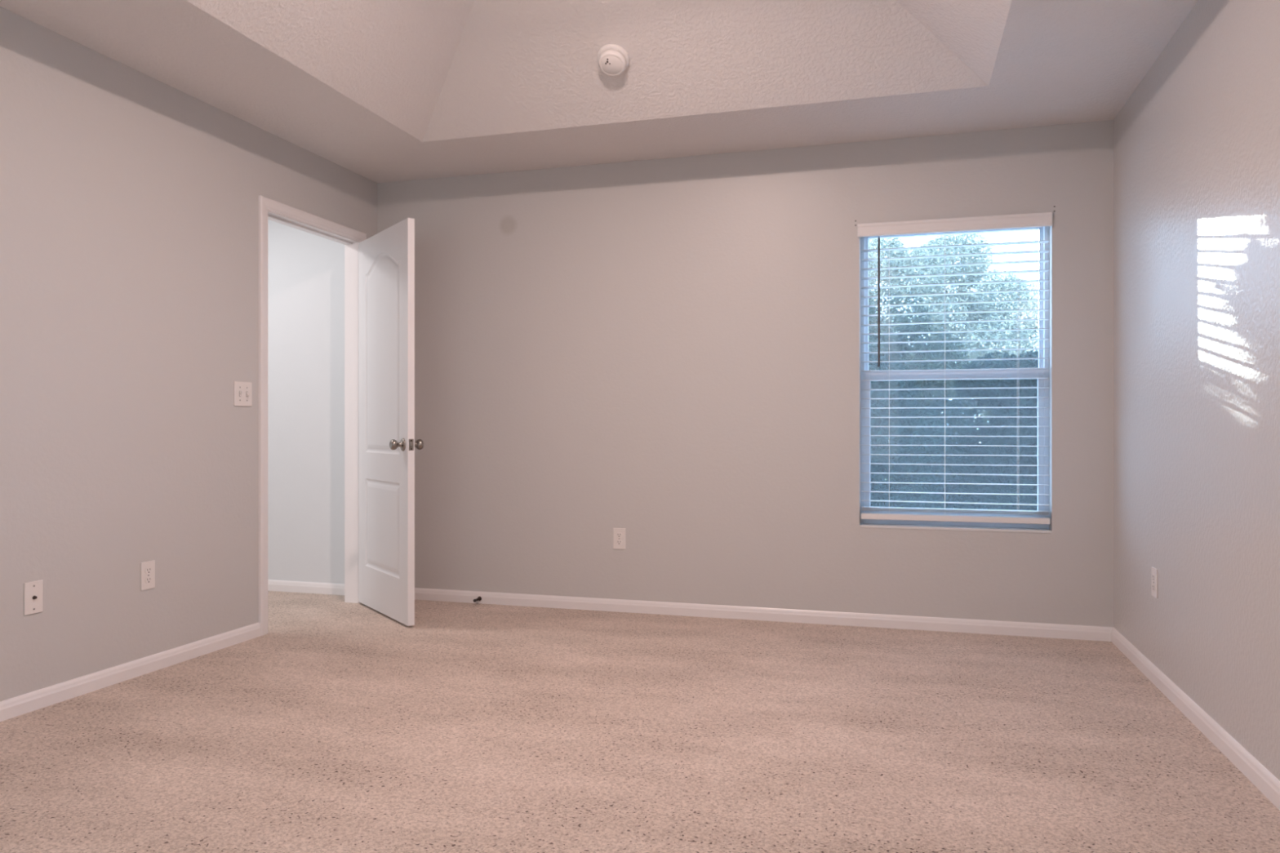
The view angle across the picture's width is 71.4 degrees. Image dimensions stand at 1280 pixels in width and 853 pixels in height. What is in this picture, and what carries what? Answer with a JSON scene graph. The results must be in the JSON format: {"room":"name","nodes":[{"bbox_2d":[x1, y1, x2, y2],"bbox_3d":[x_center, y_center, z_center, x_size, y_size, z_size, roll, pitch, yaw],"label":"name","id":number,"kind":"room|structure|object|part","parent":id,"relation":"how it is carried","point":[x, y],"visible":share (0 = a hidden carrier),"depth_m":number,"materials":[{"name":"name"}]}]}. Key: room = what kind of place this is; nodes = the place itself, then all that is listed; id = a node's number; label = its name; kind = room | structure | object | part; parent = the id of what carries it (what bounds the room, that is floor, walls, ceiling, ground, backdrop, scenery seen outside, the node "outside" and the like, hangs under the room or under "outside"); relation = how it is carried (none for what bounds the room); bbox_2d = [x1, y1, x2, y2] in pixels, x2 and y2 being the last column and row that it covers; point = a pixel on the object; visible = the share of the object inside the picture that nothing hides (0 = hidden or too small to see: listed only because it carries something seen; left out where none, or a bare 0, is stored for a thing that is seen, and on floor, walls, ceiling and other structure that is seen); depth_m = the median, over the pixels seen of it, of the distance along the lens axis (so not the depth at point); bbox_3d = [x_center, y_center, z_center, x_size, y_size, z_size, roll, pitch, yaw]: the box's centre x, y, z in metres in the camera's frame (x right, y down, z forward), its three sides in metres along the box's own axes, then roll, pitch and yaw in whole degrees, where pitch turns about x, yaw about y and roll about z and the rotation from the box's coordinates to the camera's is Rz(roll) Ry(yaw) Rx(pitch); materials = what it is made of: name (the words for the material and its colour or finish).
{"room":"empty bedroom","nodes":[
{"label":"empty bedroom","id":0,"kind":"room"},
{"bbox_2d":[0,6,377,701],"bbox_3d":[-2.308,-0.234,2.766,0.085,2.500,5.200,0,0,16],"label":"wall","id":1,"kind":"structure","parent":0,"point":[129,200],"depth_m":3.53,"materials":[{"name":"grey paint"}]},
{"bbox_2d":[23,579,43,615],"bbox_3d":[-2.144,0.606,3.156,0.015,0.114,0.070,0,0,16],"label":"cable jack plate","id":2,"kind":"object","parent":1,"relation":"attached to","point":[33,590],"visible":1,"depth_m":3.15,"materials":[{"name":"white plastic"}]},
{"bbox_2d":[0,622,260,721],"bbox_3d":[-2.402,0.977,2.263,0.013,0.078,4.181,0,0,16],"label":"baseboard","id":3,"kind":"structure","parent":1,"relation":"attached to","point":[11,708],"depth_m":3.49,"materials":[{"name":"white paint"}]},
{"bbox_2d":[140,560,155,591],"bbox_3d":[-2.008,0.608,3.639,0.008,0.114,0.070,0,0,16],"label":"power outlet","id":4,"kind":"object","parent":1,"relation":"attached to","point":[147,568],"visible":1,"depth_m":3.63,"materials":[{"name":"white plastic"}]},
{"bbox_2d":[145,576,151,583],"bbox_3d":[-2.006,0.627,3.639,0.003,0.028,0.034,0,0,16],"label":"socket","id":5,"kind":"object","parent":4,"relation":"attached to","point":[148,579],"depth_m":3.64,"materials":[{"name":"white plastic"}]},
{"bbox_2d":[145,566,151,573],"bbox_3d":[-2.006,0.588,3.639,0.003,0.028,0.034,0,0,16],"label":"socket","id":6,"kind":"object","parent":4,"relation":"attached to","point":[148,569],"depth_m":3.64,"materials":[{"name":"white plastic"}]},
{"bbox_2d":[234,381,252,406],"bbox_3d":[-1.851,-0.152,4.167,0.018,0.114,0.116,0,0,16],"label":"light switch","id":7,"kind":"object","parent":1,"relation":"attached to","point":[242,390],"visible":1,"depth_m":4.17,"materials":[{"name":"white plastic"}]},
{"bbox_2d":[258,195,423,635],"bbox_3d":[-1.445,-0.046,4.624,0.722,2.124,0.886,0,0,16],"label":"door","id":8,"kind":"structure","parent":1,"relation":"in","point":[380,444],"depth_m":4.68,"materials":[{"name":"white paint"}]},
{"bbox_3d":[-1.814,-0.046,4.299,0.016,2.124,0.057,0,0,16],"label":"casing","id":9,"kind":"part","parent":8,"relation":"part of","materials":[{"name":"white paint"}]},
{"bbox_3d":[-1.218,0.091,4.464,0.066,0.065,0.065,0,0,-35],"label":"knob","id":10,"kind":"part","parent":8,"relation":"part of","materials":[{"name":"grey metal"}]},
{"bbox_3d":[-1.138,0.091,4.439,0.025,0.057,0.010,0,0,-35],"label":"latch plate","id":11,"kind":"part","parent":8,"relation":"part of","materials":[{"name":"grey metal"}]},
{"bbox_3d":[-1.135,0.091,4.523,0.066,0.065,0.065,0,0,-35],"label":"knob","id":12,"kind":"part","parent":8,"relation":"part of","materials":[{"name":"grey metal"}]},
{"bbox_2d":[0,0,1198,182],"bbox_3d":[-0.376,-1.674,2.220,4.101,0.480,5.420,0,0,16],"label":"ceiling","id":13,"kind":"structure","parent":0,"point":[380,91],"depth_m":3.82,"materials":[{"name":"white paint"}]},
{"bbox_2d":[597,44,629,75],"bbox_3d":[-0.118,-1.600,3.905,0.143,0.107,0.133,0,0,16],"label":"smoke detector","id":14,"kind":"object","parent":13,"relation":"attached to","point":[613,60],"visible":1,"depth_m":3.87,"materials":[{"name":"white plastic"}]},
{"bbox_2d":[0,591,1279,852],"bbox_3d":[-1.224,1.060,2.464,5.866,0.112,5.420,0,0,16],"label":"floor","id":15,"kind":"structure","parent":0,"point":[342,726],"depth_m":2.74,"materials":[{"name":"beige carpet"}]},
{"bbox_2d":[267,120,1113,626],"bbox_3d":[-0.437,-0.209,5.016,5.766,2.650,0.160,0,0,16],"label":"wall","id":16,"kind":"structure","parent":0,"point":[666,352],"depth_m":4.73,"materials":[{"name":"paint"}]},
{"bbox_2d":[267,579,344,595],"bbox_3d":[-2.431,0.977,5.501,1.665,0.078,0.013,0,0,16],"label":"baseboard","id":17,"kind":"structure","parent":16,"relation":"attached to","point":[273,584],"depth_m":5.37,"materials":[{"name":"white paint"}]},
{"bbox_2d":[613,528,625,549],"bbox_3d":[-0.112,0.609,4.835,0.070,0.114,0.008,0,0,16],"label":"power outlet","id":18,"kind":"object","parent":16,"relation":"attached to","point":[619,534],"visible":1,"depth_m":4.83,"materials":[{"name":"white plastic"}]},
{"bbox_2d":[616,539,622,545],"bbox_3d":[-0.113,0.628,4.833,0.034,0.028,0.003,0,0,16],"label":"socket","id":19,"kind":"object","parent":18,"relation":"attached to","point":[619,542],"depth_m":4.83,"materials":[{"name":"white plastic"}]},
{"bbox_2d":[616,532,622,537],"bbox_3d":[-0.113,0.589,4.833,0.034,0.028,0.003,0,0,16],"label":"socket","id":20,"kind":"object","parent":18,"relation":"attached to","point":[619,535],"depth_m":4.83,"materials":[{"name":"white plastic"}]},
{"bbox_2d":[414,587,1113,641],"bbox_3d":[0.332,0.977,4.705,3.916,0.078,0.013,0,0,16],"label":"baseboard","id":21,"kind":"structure","parent":16,"relation":"attached to","point":[795,615],"depth_m":4.58,"materials":[{"name":"white paint"}]},
{"bbox_2d":[473,596,481,602],"bbox_3d":[-0.919,0.976,5.023,0.025,0.025,0.068,0,0,16],"label":"door stop","id":22,"kind":"object","parent":21,"relation":"attached to","point":[479,598],"visible":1,"depth_m":5.03,"materials":[{"name":"brown metal"}]},
{"bbox_2d":[859,226,1051,533],"bbox_3d":[1.555,-0.255,4.441,0.889,1.527,0.163,0,0,16],"label":"window","id":23,"kind":"structure","parent":16,"relation":"in","point":[1043,232],"depth_m":4.41,"materials":[{"name":"white plastic"}]},
{"bbox_3d":[1.570,-0.616,4.491,0.861,0.760,0.030,0,0,16],"label":"sash","id":24,"kind":"part","parent":23,"relation":"part of","materials":[{"name":"clear glass"}]},
{"bbox_3d":[1.559,0.086,4.455,0.857,0.740,0.026,0,0,16],"label":"sash","id":25,"kind":"part","parent":23,"relation":"part of","materials":[{"name":"white plastic"}]},
{"bbox_2d":[857,212,1052,524],"bbox_3d":[1.533,-0.275,4.384,0.898,1.484,0.080,0,0,16],"label":"window blind","id":26,"kind":"object","parent":23,"relation":"attached to","point":[1043,219],"visible":1,"depth_m":4.38,"materials":[{"name":"white plastic"}]},
{"bbox_3d":[1.252,-0.264,4.478,0.001,1.410,0.056,0,0,16],"label":"ladder cord","id":27,"kind":"part","parent":26,"relation":"part of","materials":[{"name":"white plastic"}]},
{"bbox_3d":[1.542,0.453,4.394,0.877,0.029,0.052,0,0,16],"label":"rail","id":28,"kind":"part","parent":26,"relation":"part of","materials":[{"name":"white plastic"}]},
{"bbox_3d":[1.555,0.502,4.441,0.887,0.013,0.163,0,0,16],"label":"sill","id":29,"kind":"part","parent":23,"relation":"part of","materials":[{"name":"white wood"}]},
{"bbox_2d":[1113,0,1279,780],"bbox_3d":[1.544,-0.234,1.656,0.100,2.500,5.200,0,0,16],"label":"wall","id":30,"kind":"structure","parent":0,"point":[1197,141],"depth_m":2.93,"materials":[{"name":"grey paint"}]},
{"bbox_2d":[1151,566,1157,598],"bbox_3d":[2.018,0.612,3.498,0.008,0.114,0.070,0,0,16],"label":"power outlet","id":31,"kind":"object","parent":30,"relation":"attached to","point":[1154,571],"visible":1,"depth_m":3.49,"materials":[{"name":"white plastic"}]},
{"bbox_2d":[1151,583,1155,591],"bbox_3d":[2.016,0.631,3.499,0.003,0.028,0.034,0,0,16],"label":"socket","id":32,"kind":"object","parent":31,"relation":"attached to","point":[1153,584],"depth_m":3.50,"materials":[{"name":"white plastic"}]},
{"bbox_2d":[1151,573,1155,581],"bbox_3d":[2.016,0.593,3.499,0.003,0.028,0.034,0,0,16],"label":"socket","id":33,"kind":"object","parent":31,"relation":"attached to","point":[1153,575],"depth_m":3.50,"materials":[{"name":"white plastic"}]},
{"bbox_2d":[1111,627,1279,810],"bbox_3d":[1.490,0.977,1.672,0.013,0.078,5.200,0,0,16],"label":"baseboard","id":34,"kind":"structure","parent":30,"relation":"attached to","point":[1250,766],"depth_m":2.88,"materials":[{"name":"white paint"}]},
{"label":"outside","id":35,"kind":"structure","parent":0,"visible":0},
{"bbox_3d":[7.108,1.366,26.268,55.000,0.200,44.820,0,0,16],"label":"ground","id":36,"kind":"structure","parent":35,"visible":0},
{"bbox_2d":[868,291,875,324],"bbox_3d":[2.281,-0.711,11.307,1.382,3.955,0.924,0,0,16],"label":"slender tree","id":37,"kind":"object","parent":36,"relation":"on","point":[871,300],"visible":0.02,"depth_m":11.23,"materials":[{"name":"green plant"}]},
{"bbox_2d":[868,337,950,508],"bbox_3d":[2.072,0.186,9.850,2.627,2.642,1.089,0,0,16],"label":"evergreen shrub","id":38,"kind":"object","parent":36,"relation":"on","point":[895,412],"visible":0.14,"depth_m":9.37,"materials":[{"name":"green plant"}]},
{"bbox_2d":[868,288,976,499],"bbox_3d":[3.489,-0.393,13.633,3.228,3.543,1.630,0,0,16],"label":"leafy tree","id":39,"kind":"object","parent":36,"relation":"on","point":[927,393],"visible":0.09,"depth_m":13.15,"materials":[{"name":"green plant"}]},
{"bbox_2d":[888,395,1011,464],"bbox_3d":[7.774,0.017,23.920,24.951,3.310,2.044,0,0,16],"label":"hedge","id":40,"kind":"object","parent":36,"relation":"on","point":[935,395],"visible":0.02,"depth_m":23.59,"materials":[{"name":"green plant"}]},
{"bbox_2d":[868,233,1038,417],"bbox_3d":[5.859,-1.519,18.889,5.252,5.587,1.972,0,0,16],"label":"tree","id":41,"kind":"object","parent":36,"relation":"on","point":[1014,335],"visible":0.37,"depth_m":18.40,"materials":[{"name":"green plant"}]},
{"bbox_2d":[909,347,1038,511],"bbox_3d":[4.633,0.228,10.655,2.713,2.459,1.077,0,0,16],"label":"evergreen shrub","id":42,"kind":"object","parent":36,"relation":"on","point":[1032,363],"visible":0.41,"depth_m":10.57,"materials":[{"name":"green plant"}]},
{"bbox_2d":[979,382,1035,487],"bbox_3d":[7.216,-0.071,14.561,3.186,2.697,1.473,0,0,16],"label":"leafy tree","id":43,"kind":"object","parent":36,"relation":"on","point":[989,413],"visible":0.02,"depth_m":14.88,"materials":[{"name":"green plant"}]}
]}

